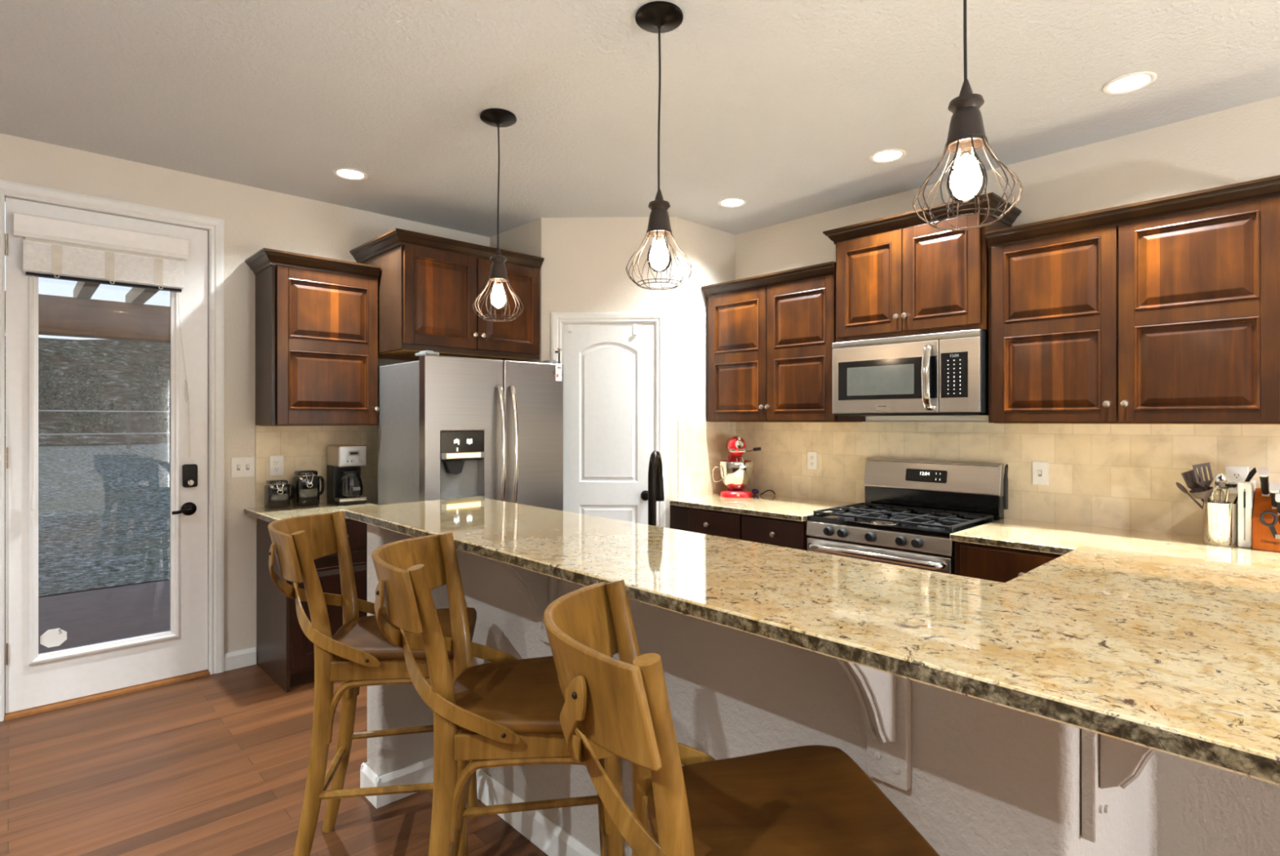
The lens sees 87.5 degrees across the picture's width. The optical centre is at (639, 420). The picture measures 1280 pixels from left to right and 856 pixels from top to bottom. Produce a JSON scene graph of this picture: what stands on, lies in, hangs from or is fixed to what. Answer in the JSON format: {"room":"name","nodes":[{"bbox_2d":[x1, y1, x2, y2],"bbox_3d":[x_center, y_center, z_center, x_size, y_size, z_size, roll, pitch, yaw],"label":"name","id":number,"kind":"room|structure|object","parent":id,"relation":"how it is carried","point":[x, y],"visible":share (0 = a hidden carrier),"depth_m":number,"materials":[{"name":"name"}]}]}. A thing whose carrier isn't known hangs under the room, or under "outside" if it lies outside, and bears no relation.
{"room":"kitchen","nodes":[
{"label":"kitchen","id":0,"kind":"room"},
{"bbox_2d":[0,133,489,653],"bbox_3d":[-3.311,0.030,2.898,5.967,2.740,0.120,0,0,-43],"label":"wall","id":1,"kind":"structure","parent":0,"point":[255,219],"depth_m":3.79,"materials":[{"name":"paint"}]},
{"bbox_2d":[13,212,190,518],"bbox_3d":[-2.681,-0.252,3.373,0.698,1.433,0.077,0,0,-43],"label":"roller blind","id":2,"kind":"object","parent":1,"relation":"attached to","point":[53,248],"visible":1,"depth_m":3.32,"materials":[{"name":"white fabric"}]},
{"bbox_2d":[4,197,208,712],"bbox_3d":[-2.683,0.164,3.416,0.815,2.424,0.100,0,0,-43],"label":"door","id":3,"kind":"structure","parent":1,"relation":"in","point":[33,678],"depth_m":3.40,"materials":[{"name":"paint"}]},
{"bbox_2d":[4,668,209,719],"bbox_3d":[-2.711,1.389,3.448,0.818,0.021,0.140,0,0,-43],"label":"trim","id":4,"kind":"structure","parent":1,"relation":"attached to","point":[58,704],"depth_m":3.37,"materials":[{"name":"brown wood"}]},
{"bbox_2d":[0,179,223,720],"bbox_3d":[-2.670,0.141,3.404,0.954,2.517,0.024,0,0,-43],"label":"trim","id":5,"kind":"structure","parent":1,"relation":"attached to","point":[215,225],"depth_m":3.69,"materials":[{"name":"white paint"}]},
{"bbox_2d":[223,646,256,671],"bbox_3d":[-3.821,1.351,2.323,4.436,0.095,0.014,0,0,-43],"label":"baseboard","id":6,"kind":"structure","parent":1,"relation":"attached to","point":[244,657],"depth_m":3.79,"materials":[{"name":"white paint"}]},
{"bbox_2d":[231,456,254,478],"bbox_3d":[-2.256,0.267,3.802,0.120,0.118,0.014,0,0,-43],"label":"light switch","id":7,"kind":"object","parent":1,"relation":"attached to","point":[243,466],"visible":1,"depth_m":3.80,"materials":[{"name":"white plastic"}]},
{"bbox_2d":[244,248,381,426],"bbox_3d":[-1.894,-0.440,3.890,0.627,0.944,0.382,0,0,-43],"label":"upper cabinet","id":8,"kind":"object","parent":1,"relation":"attached to","point":[317,317],"visible":1,"depth_m":3.77,"materials":[{"name":"brown wood"}]},
{"bbox_2d":[255,424,377,524],"bbox_3d":[-1.752,0.312,4.281,1.266,0.575,0.010,0,0,-43],"label":"backsplash","id":9,"kind":"structure","parent":1,"relation":"attached to","point":[301,447],"depth_m":4.03,"materials":[{"name":"tile"}]},
{"bbox_2d":[269,455,283,475],"bbox_3d":[-2.126,0.265,3.913,0.074,0.118,0.008,0,0,-43],"label":"wall outlet","id":10,"kind":"object","parent":9,"relation":"attached to","point":[276,462],"visible":1,"depth_m":3.91,"materials":[{"name":"white plastic"}]},
{"bbox_2d":[349,227,544,360],"bbox_3d":[-1.229,-0.734,4.305,0.997,0.666,0.692,0,0,-43],"label":"upper cabinet","id":11,"kind":"object","parent":1,"relation":"attached to","point":[428,286],"visible":0.97,"depth_m":4.00,"materials":[{"name":"brown wood"}]},
{"bbox_2d":[0,662,548,855],"bbox_3d":[0.114,1.440,0.273,7.340,0.080,8.640,0,0,-43],"label":"floor","id":12,"kind":"structure","parent":0,"point":[214,764],"depth_m":2.56,"materials":[{"name":"brown wood"}]},
{"bbox_2d":[256,517,367,692],"bbox_3d":[-1.797,0.966,3.817,0.550,0.867,0.620,0,0,-43],"label":"base cabinet","id":13,"kind":"object","parent":12,"relation":"on","point":[284,651],"visible":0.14,"depth_m":3.59,"materials":[{"name":"brown wood"}]},
{"bbox_2d":[244,501,376,522],"bbox_3d":[-1.821,0.515,3.799,0.620,0.031,0.594,0,0,-43],"label":"countertop","id":14,"kind":"structure","parent":13,"relation":"on","point":[270,515],"depth_m":3.72,"materials":[{"name":"stone"}]},
{"bbox_2d":[264,479,294,508],"bbox_3d":[-2.068,0.420,3.847,0.146,0.158,0.122,0,0,-43],"label":"canister","id":15,"kind":"object","parent":14,"relation":"on","point":[277,491],"visible":1,"depth_m":3.80,"materials":[{"name":"black ceramic"}]},
{"bbox_2d":[292,469,324,506],"bbox_3d":[-1.953,0.397,3.955,0.160,0.204,0.135,0,0,-43],"label":"canister","id":16,"kind":"object","parent":14,"relation":"on","point":[306,483],"visible":1,"depth_m":3.90,"materials":[{"name":"black ceramic"}]},
{"bbox_2d":[326,444,367,505],"bbox_3d":[-1.758,0.324,4.034,0.168,0.350,0.270,0,0,-43],"label":"coffee maker","id":17,"kind":"object","parent":14,"relation":"on","point":[344,486],"visible":1,"depth_m":3.98,"materials":[{"name":"black plastic"}]},
{"bbox_2d":[267,510,477,855],"bbox_3d":[-0.836,0.857,2.120,0.606,1.092,0.470,0,0,-10],"label":"bar stool","id":18,"kind":"object","parent":12,"relation":"on","point":[358,654],"visible":0.8,"depth_m":1.95,"materials":[{"name":"brown wood"}]},
{"bbox_2d":[377,350,563,510],"bbox_3d":[-1.007,0.511,4.086,0.918,1.775,0.716,0,0,-43],"label":"refrigerator","id":19,"kind":"object","parent":12,"relation":"on","point":[449,427],"visible":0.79,"depth_m":3.82,"materials":[{"name":"silver metal"}]},
{"bbox_2d":[440,451,484,461],"bbox_3d":[-0.997,0.201,3.731,0.264,0.046,0.057,0,0,-43],"label":"light","id":20,"kind":"object","parent":19,"relation":"attached to","point":[444,455],"depth_m":3.71,"materials":[{"name":"plastic"}]},
{"bbox_2d":[553,348,562,381],"bbox_3d":[-0.518,-0.347,4.167,0.063,0.204,0.035,0,0,-43],"label":"tag","id":21,"kind":"object","parent":19,"relation":"hanging from","point":[557,366],"visible":1,"depth_m":4.16,"materials":[{"name":"white paper"}]},
{"bbox_2d":[371,532,625,855],"bbox_3d":[-0.345,0.857,1.669,0.606,1.092,0.470,0,0,-8],"label":"bar stool","id":22,"kind":"object","parent":12,"relation":"on","point":[505,710],"visible":0.88,"depth_m":1.50,"materials":[{"name":"brown wood"}]},
{"bbox_2d":[670,504,809,550],"bbox_3d":[0.774,0.971,4.188,0.740,0.857,1.015,0,0,-43],"label":"base cabinet","id":23,"kind":"object","parent":12,"relation":"on","point":[788,533],"visible":0.23,"depth_m":3.90,"materials":[{"name":"brown wood"}]},
{"bbox_2d":[669,493,856,520],"bbox_3d":[0.778,0.525,4.196,0.724,0.031,1.026,0,0,-43],"label":"countertop","id":24,"kind":"structure","parent":23,"relation":"on","point":[791,508],"depth_m":4.08,"materials":[{"name":"stone"}]},
{"bbox_2d":[711,435,761,497],"bbox_3d":[0.668,0.306,4.547,0.296,0.406,0.311,0,0,23],"label":"stand mixer","id":25,"kind":"object","parent":24,"relation":"on","point":[735,473],"visible":1,"depth_m":4.43,"materials":[{"name":"red metal"}]},
{"bbox_2d":[711,459,753,489],"bbox_3d":[0.640,0.369,4.506,0.259,0.190,0.230,0,0,-43],"label":"bowl","id":26,"kind":"object","parent":25,"relation":"on","point":[736,474],"depth_m":4.44,"materials":[{"name":"metal"}]},
{"bbox_2d":[751,488,759,493],"bbox_3d":[0.792,0.489,4.600,0.062,0.039,0.047,0,0,-43],"label":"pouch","id":27,"kind":"object","parent":24,"relation":"on","point":[754,491],"visible":0.88,"depth_m":4.58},
{"bbox_2d":[542,579,939,855],"bbox_3d":[0.145,0.857,1.116,0.606,1.092,0.470,0,0,-8],"label":"bar stool","id":28,"kind":"object","parent":12,"relation":"on","point":[809,799],"visible":1,"depth_m":1.09,"materials":[{"name":"brown wood"}]},
{"bbox_2d":[806,457,1004,574],"bbox_3d":[1.380,0.811,3.530,0.761,1.176,0.762,0,0,-43],"label":"gas range","id":29,"kind":"object","parent":12,"relation":"on","point":[942,491],"visible":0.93,"depth_m":3.52,"materials":[{"name":"silver metal"}]},
{"bbox_2d":[807,506,999,537],"bbox_3d":[1.383,0.525,3.532,0.614,0.026,0.762,0,0,-43],"label":"cooktop","id":30,"kind":"object","parent":29,"relation":"in","point":[905,529],"depth_m":3.41,"materials":[{"name":"black metal"}]},
{"bbox_2d":[1003,463,1008,509],"bbox_3d":[1.900,0.343,3.472,0.030,0.234,0.018,0,0,-43],"label":"end cap","id":31,"kind":"object","parent":29,"relation":"hanging from","point":[1006,477],"visible":1,"depth_m":3.46,"materials":[{"name":"black plastic"}]},
{"bbox_2d":[955,540,1062,582],"bbox_3d":[2.449,0.971,2.415,0.740,0.857,2.300,0,0,-43],"label":"base cabinet","id":32,"kind":"object","parent":12,"relation":"on","point":[991,562],"visible":0.04,"depth_m":2.89,"materials":[{"name":"brown wood"}]},
{"bbox_2d":[950,517,1279,568],"bbox_3d":[2.460,0.525,2.416,0.724,0.031,2.333,0,0,-43],"label":"countertop","id":33,"kind":"structure","parent":32,"relation":"on","point":[1060,538],"depth_m":2.84,"materials":[{"name":"stone"}]},
{"bbox_2d":[1201,500,1237,546],"bbox_3d":[2.394,0.423,2.760,0.115,0.173,0.115,0,0,-43],"label":"utensil crock","id":34,"kind":"object","parent":33,"relation":"on","point":[1220,520],"visible":0.86,"depth_m":2.72,"materials":[{"name":"metal"}]},
{"bbox_2d":[1175,481,1202,508],"bbox_3d":[2.350,0.362,2.800,0.171,0.200,0.013,0,0,28],"label":"serving spoon","id":35,"kind":"object","parent":34,"relation":"in","point":[1179,485],"visible":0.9,"depth_m":2.82,"materials":[{"name":"black plastic"}]},
{"bbox_2d":[1181,469,1204,501],"bbox_3d":[2.356,0.348,2.808,0.136,0.286,0.035,0,0,31],"label":"spatula","id":36,"kind":"object","parent":34,"relation":"in","point":[1188,476],"visible":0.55,"depth_m":2.82,"materials":[{"name":"black plastic"}]},
{"bbox_2d":[1189,485,1213,503],"bbox_3d":[2.333,0.382,2.764,0.089,0.218,0.098,0,0,-43],"label":"ladle","id":37,"kind":"object","parent":34,"relation":"in","point":[1200,492],"visible":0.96,"depth_m":2.76,"materials":[{"name":"black plastic"}]},
{"bbox_2d":[1192,462,1213,502],"bbox_3d":[2.348,0.333,2.781,0.091,0.315,0.018,0,0,13],"label":"spatula","id":38,"kind":"object","parent":34,"relation":"in","point":[1204,484],"visible":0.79,"depth_m":2.78,"materials":[{"name":"black plastic"}]},
{"bbox_2d":[1211,486,1225,502],"bbox_3d":[2.373,0.380,2.740,0.055,0.220,0.035,0,0,-14],"label":"whisk","id":39,"kind":"object","parent":34,"relation":"in","point":[1217,486],"visible":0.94,"depth_m":2.74,"materials":[{"name":"metal"}]},
{"bbox_2d":[1214,472,1226,502],"bbox_3d":[2.409,0.353,2.774,0.049,0.272,0.019,0,0,-13],"label":"serving spoon","id":40,"kind":"object","parent":34,"relation":"in","point":[1220,477],"visible":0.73,"depth_m":2.77,"materials":[{"name":"metal"}]},
{"bbox_2d":[1216,481,1238,503],"bbox_3d":[2.391,0.370,2.726,0.072,0.240,0.062,0,0,2],"label":"masher","id":41,"kind":"object","parent":34,"relation":"in","point":[1226,485],"visible":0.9,"depth_m":2.72,"materials":[{"name":"metal"}]},
{"bbox_2d":[1232,466,1256,503],"bbox_3d":[2.425,0.340,2.730,0.018,0.303,0.134,0,0,-41],"label":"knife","id":42,"kind":"object","parent":34,"relation":"in","point":[1253,471],"visible":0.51,"depth_m":2.69,"materials":[{"name":"black plastic"}]},
{"bbox_2d":[1237,479,1255,547],"bbox_3d":[2.483,0.378,2.736,0.172,0.262,0.042,0,0,-43],"label":"holder","id":43,"kind":"object","parent":33,"relation":"on","point":[1246,490],"visible":0.88,"depth_m":2.68,"materials":[{"name":"white plastic"}]},
{"bbox_2d":[1252,488,1279,551],"bbox_3d":[2.548,0.392,2.662,0.210,0.233,0.150,0,0,-43],"label":"knife block","id":44,"kind":"object","parent":33,"relation":"on","point":[1263,539],"visible":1,"depth_m":2.63,"materials":[{"name":"brown wood"}]},
{"bbox_2d":[1258,466,1269,496],"bbox_3d":[2.481,0.244,2.656,0.124,0.121,0.029,0,0,-43],"label":"knife","id":45,"kind":"object","parent":44,"relation":"on","point":[1263,471],"visible":0.89,"depth_m":2.64,"materials":[{"name":"black plastic"}]},
{"bbox_2d":[1259,510,1279,538],"bbox_3d":[2.456,0.402,2.575,0.011,0.106,0.103,0,0,-43],"label":"scissors","id":46,"kind":"object","parent":44,"relation":"hanging from","point":[1271,526],"visible":1,"depth_m":2.58,"materials":[{"name":"black plastic"}]},
{"bbox_2d":[1268,482,1279,508],"bbox_3d":[2.475,0.295,2.607,0.111,0.106,0.029,0,0,-43],"label":"knife","id":47,"kind":"object","parent":44,"relation":"in","point":[1274,487],"visible":0.7,"depth_m":2.58,"materials":[{"name":"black plastic"}]},
{"bbox_2d":[1275,491,1279,515],"bbox_3d":[2.475,0.323,2.582,0.100,0.096,0.029,0,0,-43],"label":"knife","id":48,"kind":"object","parent":44,"relation":"in","point":[1277,495],"visible":1,"depth_m":2.57,"materials":[{"name":"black plastic"}]},
{"bbox_3d":[0.262,0.970,2.243,0.642,0.857,1.980,0,0,-43],"label":"base cabinet","id":49,"kind":"object","parent":12,"relation":"on","visible":0},
{"bbox_3d":[0.243,0.525,2.221,0.597,0.031,1.985,0,0,-43],"label":"countertop","id":50,"kind":"structure","parent":49,"relation":"on","visible":0},
{"bbox_2d":[648,450,664,525],"bbox_3d":[0.086,0.310,2.447,0.116,0.399,0.219,0,0,10],"label":"faucet","id":51,"kind":"object","parent":50,"relation":"on","point":[655,481],"visible":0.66,"depth_m":2.37,"materials":[{"name":"black metal"}]},
{"bbox_2d":[489,216,735,528],"bbox_3d":[-0.213,0.030,4.718,1.961,2.740,0.612,0,0,2],"label":"wall","id":52,"kind":"structure","parent":0,"point":[583,268],"depth_m":4.42,"materials":[{"name":"paint"}]},
{"bbox_2d":[563,323,653,524],"bbox_3d":[-0.208,0.377,4.395,0.598,2.030,0.110,0,0,2],"label":"door","id":53,"kind":"structure","parent":52,"relation":"in","point":[608,369],"depth_m":4.41,"materials":[{"name":"paint"}]},
{"bbox_2d":[568,323,571,332],"bbox_3d":[-0.463,-0.610,4.412,0.022,0.058,0.014,0,0,2],"label":"hook","id":54,"kind":"object","parent":53,"relation":"attached to","point":[569,324],"visible":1,"depth_m":4.42,"materials":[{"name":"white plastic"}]},
{"bbox_2d":[633,323,636,334],"bbox_3d":[-0.034,-0.600,4.400,0.022,0.078,0.014,0,0,2],"label":"hook","id":55,"kind":"object","parent":53,"relation":"attached to","point":[634,324],"visible":1,"depth_m":4.40,"materials":[{"name":"white plastic"}]},
{"bbox_2d":[551,311,666,527],"bbox_3d":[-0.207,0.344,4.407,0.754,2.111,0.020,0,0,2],"label":"trim","id":56,"kind":"structure","parent":52,"relation":"attached to","point":[557,317],"depth_m":4.39,"materials":[{"name":"white paint"}]},
{"bbox_2d":[677,420,735,497],"bbox_3d":[0.467,0.300,4.617,0.600,0.600,0.010,0,0,-43],"label":"backsplash","id":57,"kind":"structure","parent":52,"relation":"attached to","point":[701,444],"depth_m":4.56,"materials":[{"name":"tile"}]},
{"bbox_2d":[0,0,1279,237],"bbox_3d":[0.114,-1.340,0.273,7.340,0.001,8.640,0,0,-43],"label":"ceiling","id":58,"kind":"structure","parent":0,"point":[781,107],"depth_m":2.72,"materials":[{"name":"white paint"}]},
{"bbox_2d":[332,167,368,180],"bbox_3d":[-1.575,-1.367,3.637,0.177,0.069,0.177,0,0,-43],"label":"recessed light","id":59,"kind":"object","parent":58,"relation":"in","point":[354,174],"visible":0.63,"depth_m":3.68,"materials":[{"name":"white plastic"}]},
{"bbox_2d":[472,108,524,321],"bbox_3d":[-0.625,-0.891,2.950,0.221,0.896,0.217,0,0,29],"label":"pendant light","id":60,"kind":"object","parent":58,"relation":"hanging from","point":[497,117],"visible":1,"depth_m":2.93,"materials":[{"name":"black metal"}]},
{"bbox_2d":[488,246,507,281],"bbox_3d":[-0.625,-0.692,2.951,0.082,0.147,0.082,0,0,-43],"label":"socket","id":61,"kind":"object","parent":60,"relation":"attached to","point":[498,273],"depth_m":2.92,"materials":[{"name":"brown metal"}]},
{"bbox_2d":[626,0,692,289],"bbox_3d":[0.064,-0.891,2.216,0.217,0.896,0.221,0,0,-25],"label":"pendant light","id":62,"kind":"object","parent":58,"relation":"hanging from","point":[659,17],"visible":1,"depth_m":2.20,"materials":[{"name":"black metal"}]},
{"bbox_2d":[646,188,671,236],"bbox_3d":[0.064,-0.692,2.216,0.082,0.147,0.082,0,0,-43],"label":"socket","id":63,"kind":"object","parent":62,"relation":"attached to","point":[659,224],"depth_m":2.19,"materials":[{"name":"brown metal"}]},
{"bbox_2d":[717,197,746,207],"bbox_3d":[0.567,-1.367,4.112,0.177,0.069,0.177,0,0,-43],"label":"recessed light","id":64,"kind":"object","parent":58,"relation":"in","point":[731,202],"visible":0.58,"depth_m":4.15,"materials":[{"name":"white plastic"}]},
{"bbox_2d":[869,148,906,163],"bbox_3d":[1.254,-1.367,3.385,0.177,0.069,0.177,0,0,-43],"label":"recessed light","id":65,"kind":"object","parent":58,"relation":"in","point":[883,156],"visible":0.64,"depth_m":3.42,"materials":[{"name":"white plastic"}]},
{"bbox_2d":[912,0,1022,231],"bbox_3d":[0.733,-0.891,1.504,0.221,0.896,0.217,0,0,29],"label":"pendant light","id":66,"kind":"object","parent":58,"relation":"hanging from","point":[966,180],"visible":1,"depth_m":1.49,"materials":[{"name":"black metal"}]},
{"bbox_2d":[946,79,986,152],"bbox_3d":[0.733,-0.692,1.504,0.082,0.147,0.082,0,0,-43],"label":"socket","id":67,"kind":"object","parent":66,"relation":"attached to","point":[966,127],"depth_m":1.48,"materials":[{"name":"brown metal"}]},
{"bbox_2d":[1102,71,1156,94],"bbox_3d":[1.942,-1.367,2.656,0.177,0.069,0.177,0,0,-43],"label":"recessed light","id":68,"kind":"object","parent":58,"relation":"in","point":[1132,80],"visible":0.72,"depth_m":2.69,"materials":[{"name":"white plastic"}]},
{"bbox_2d":[367,523,1279,855],"bbox_3d":[0.405,0.882,1.834,3.106,1.036,0.749,0,0,39],"label":"island base","id":69,"kind":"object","parent":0,"point":[988,778],"depth_m":1.48,"materials":[{"name":"paint"}]},
{"bbox_2d":[360,755,599,855],"bbox_3d":[0.307,1.347,1.736,3.140,0.105,0.621,0,0,34],"label":"baseboard","id":70,"kind":"structure","parent":69,"relation":"attached to","point":[546,834],"depth_m":2.37,"materials":[{"name":"white paint"}]},
{"bbox_2d":[497,560,557,643],"bbox_3d":[-0.378,0.539,2.085,0.239,0.350,0.084,0,0,-43],"label":"corbel","id":71,"kind":"object","parent":69,"relation":"attached to","point":[539,589],"visible":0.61,"depth_m":2.11,"materials":[{"name":"paint"}]},
{"bbox_2d":[344,496,1279,785],"bbox_3d":[0.513,0.348,1.637,1.165,0.030,3.575,0,0,-43],"label":"countertop","id":72,"kind":"structure","parent":69,"relation":"on","point":[1180,656],"depth_m":1.17,"materials":[{"name":"stone"}]},
{"bbox_2d":[835,657,911,790],"bbox_3d":[0.413,0.539,1.248,0.239,0.350,0.084,0,0,-43],"label":"corbel","id":73,"kind":"object","parent":69,"relation":"attached to","point":[884,698],"visible":0.63,"depth_m":1.29,"materials":[{"name":"paint"}]},
{"bbox_2d":[1081,728,1156,841],"bbox_3d":[0.865,0.539,1.085,0.084,0.350,0.239,0,0,-43],"label":"corbel","id":74,"kind":"object","parent":69,"relation":"attached to","point":[1107,762],"visible":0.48,"depth_m":1.13,"materials":[{"name":"paint"}]},
{"bbox_2d":[735,96,1279,422],"bbox_3d":[3.219,0.030,2.243,0.120,2.740,7.240,0,0,-43],"label":"wall","id":75,"kind":"structure","parent":0,"point":[1240,144],"depth_m":3.23,"materials":[{"name":"paint"}]},
{"bbox_2d":[701,261,865,422],"bbox_3d":[0.900,-0.450,4.331,0.382,0.924,1.001,0,0,-43],"label":"upper cabinet","id":76,"kind":"object","parent":75,"relation":"attached to","point":[771,337],"visible":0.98,"depth_m":4.18,"materials":[{"name":"brown wood"}]},
{"bbox_2d":[822,192,1021,342],"bbox_3d":[1.516,-0.764,3.661,0.407,0.646,0.915,0,0,-43],"label":"upper cabinet","id":77,"kind":"object","parent":75,"relation":"attached to","point":[900,274],"visible":0.92,"depth_m":3.50,"materials":[{"name":"brown wood"}]},
{"bbox_2d":[831,328,988,416],"bbox_3d":[1.495,-0.233,3.640,0.466,0.416,0.798,0,0,-43],"label":"microwave","id":78,"kind":"object","parent":77,"relation":"attached to","point":[943,373],"visible":0.99,"depth_m":3.47,"materials":[{"name":"silver metal"}]},
{"bbox_2d":[735,421,1279,536],"bbox_3d":[2.210,0.304,3.216,0.010,0.592,4.440,0,0,-43],"label":"backsplash","id":79,"kind":"structure","parent":75,"relation":"attached to","point":[1122,476],"depth_m":3.35,"materials":[{"name":"tile"}]},
{"bbox_2d":[807,450,817,469],"bbox_3d":[1.120,0.261,4.355,0.008,0.118,0.074,0,0,-43],"label":"wall outlet","id":80,"kind":"object","parent":79,"relation":"attached to","point":[811,455],"visible":1,"depth_m":4.35,"materials":[{"name":"white plastic"}]},
{"bbox_2d":[1031,461,1048,484],"bbox_3d":[2.028,0.268,3.390,0.014,0.118,0.074,0,0,-43],"label":"light switch","id":81,"kind":"object","parent":79,"relation":"attached to","point":[1040,469],"visible":1,"depth_m":3.39,"materials":[{"name":"white plastic"}]},
{"bbox_2d":[1225,465,1248,493],"bbox_3d":[2.543,0.255,2.849,0.008,0.118,0.074,0,0,-43],"label":"wall outlet","id":82,"kind":"object","parent":79,"relation":"attached to","point":[1233,473],"visible":0.52,"depth_m":2.85,"materials":[{"name":"white plastic"}]},
{"bbox_2d":[984,174,1279,424],"bbox_3d":[2.182,-0.448,2.974,0.382,0.928,1.091,0,0,-43],"label":"upper cabinet","id":83,"kind":"object","parent":75,"relation":"attached to","point":[1166,309],"visible":1,"depth_m":2.81,"materials":[{"name":"brown wood"}]},
{"label":"outside","id":84,"kind":"structure","parent":0,"visible":0},
{"bbox_2d":[4,577,170,706],"bbox_3d":[-2.194,1.600,6.691,18.000,0.200,3.860,0,0,-43],"label":"patio","id":85,"kind":"structure","parent":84,"point":[109,613],"depth_m":5.21,"materials":[{"name":"concrete"}]},
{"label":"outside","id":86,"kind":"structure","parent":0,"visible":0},
{"bbox_2d":[4,290,170,342],"bbox_3d":[-3.422,-0.835,6.535,14.000,0.300,0.200,0,0,-43],"label":"pergola beam","id":87,"kind":"structure","parent":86,"point":[58,315],"depth_m":5.48,"materials":[{"name":"brown wood"}]},
{"bbox_2d":[73,281,99,298],"bbox_3d":[-3.751,-1.043,4.614,0.085,0.114,2.940,0,0,-43],"label":"rafter","id":88,"kind":"object","parent":87,"relation":"on","point":[82,289],"visible":0.21,"depth_m":5.14,"materials":[{"name":"wood"}]},
{"bbox_2d":[124,287,159,303],"bbox_3d":[-3.496,-1.043,4.855,0.085,0.114,2.940,0,0,-43],"label":"rafter","id":89,"kind":"object","parent":87,"relation":"on","point":[139,295],"visible":0.21,"depth_m":5.42,"materials":[{"name":"wood"}]},
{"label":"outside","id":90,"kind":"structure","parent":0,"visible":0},
{"bbox_2d":[4,335,170,445],"bbox_3d":[-17.110,-2.189,32.672,70.000,5.499,30.000,0,0,-43],"label":"hillside","id":91,"kind":"structure","parent":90,"point":[119,361],"depth_m":24.23,"materials":[{"name":"green plant"}]},
{"bbox_2d":[38,357,61,393],"bbox_3d":[-18.294,-1.287,20.328,1.090,1.263,1.023,0,0,-43],"label":"shrub","id":92,"kind":"object","parent":91,"relation":"on","point":[42,359],"visible":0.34,"depth_m":20.42,"materials":[{"name":"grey plant"}]},
{"bbox_2d":[38,372,66,415],"bbox_3d":[-16.331,-0.655,18.224,1.101,1.315,1.095,0,0,-43],"label":"shrub","id":93,"kind":"object","parent":91,"relation":"on","point":[41,395],"visible":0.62,"depth_m":18.30,"materials":[{"name":"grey plant"}]},
{"bbox_2d":[53,400,97,433],"bbox_3d":[-13.945,0.054,16.547,0.860,1.059,0.854,0,0,-43],"label":"shrub","id":94,"kind":"object","parent":91,"relation":"on","point":[72,403],"visible":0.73,"depth_m":16.46,"materials":[{"name":"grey plant"}]},
{"bbox_2d":[60,388,106,417],"bbox_3d":[-15.233,-0.431,18.352,1.028,0.869,1.059,0,0,-43],"label":"shrub","id":95,"kind":"object","parent":91,"relation":"on","point":[83,391],"visible":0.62,"depth_m":18.25,"materials":[{"name":"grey plant"}]},
{"bbox_2d":[77,397,126,435],"bbox_3d":[-13.571,0.000,16.918,1.012,1.167,1.030,0,0,-43],"label":"shrub","id":96,"kind":"object","parent":91,"relation":"on","point":[113,406],"visible":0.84,"depth_m":16.88,"materials":[{"name":"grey plant"}]},
{"bbox_2d":[130,391,170,413],"bbox_3d":[-14.090,-0.421,19.360,1.071,0.848,1.064,0,0,-43],"label":"shrub","id":97,"kind":"object","parent":91,"relation":"on","point":[153,393],"visible":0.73,"depth_m":19.29,"materials":[{"name":"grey plant"}]},
{"bbox_2d":[135,363,167,394],"bbox_3d":[-16.215,-1.276,22.200,0.865,1.242,0.912,0,0,-43],"label":"shrub","id":98,"kind":"object","parent":91,"relation":"on","point":[152,366],"visible":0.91,"depth_m":22.17,"materials":[{"name":"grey plant"}]},
{"bbox_2d":[139,401,170,438],"bbox_3d":[-12.322,0.042,17.357,0.958,1.083,1.026,0,0,12],"label":"shrub","id":99,"kind":"object","parent":91,"relation":"on","point":[166,422],"visible":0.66,"depth_m":17.22,"materials":[{"name":"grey plant"}]},
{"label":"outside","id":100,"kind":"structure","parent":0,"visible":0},
{"bbox_2d":[4,442,170,600],"bbox_3d":[-4.814,1.006,15.289,34.000,0.972,13.740,0,0,-43],"label":"lawn","id":101,"kind":"structure","parent":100,"point":[104,508],"depth_m":8.83,"materials":[{"name":"green plant"}]},
{"bbox_2d":[4,404,170,448],"bbox_3d":[-11.999,0.200,15.613,20.000,1.100,0.101,0,0,-43],"label":"wire fence","id":102,"kind":"object","parent":101,"relation":"on","point":[128,411],"visible":0.32,"depth_m":15.60,"materials":[{"name":"grey metal"}]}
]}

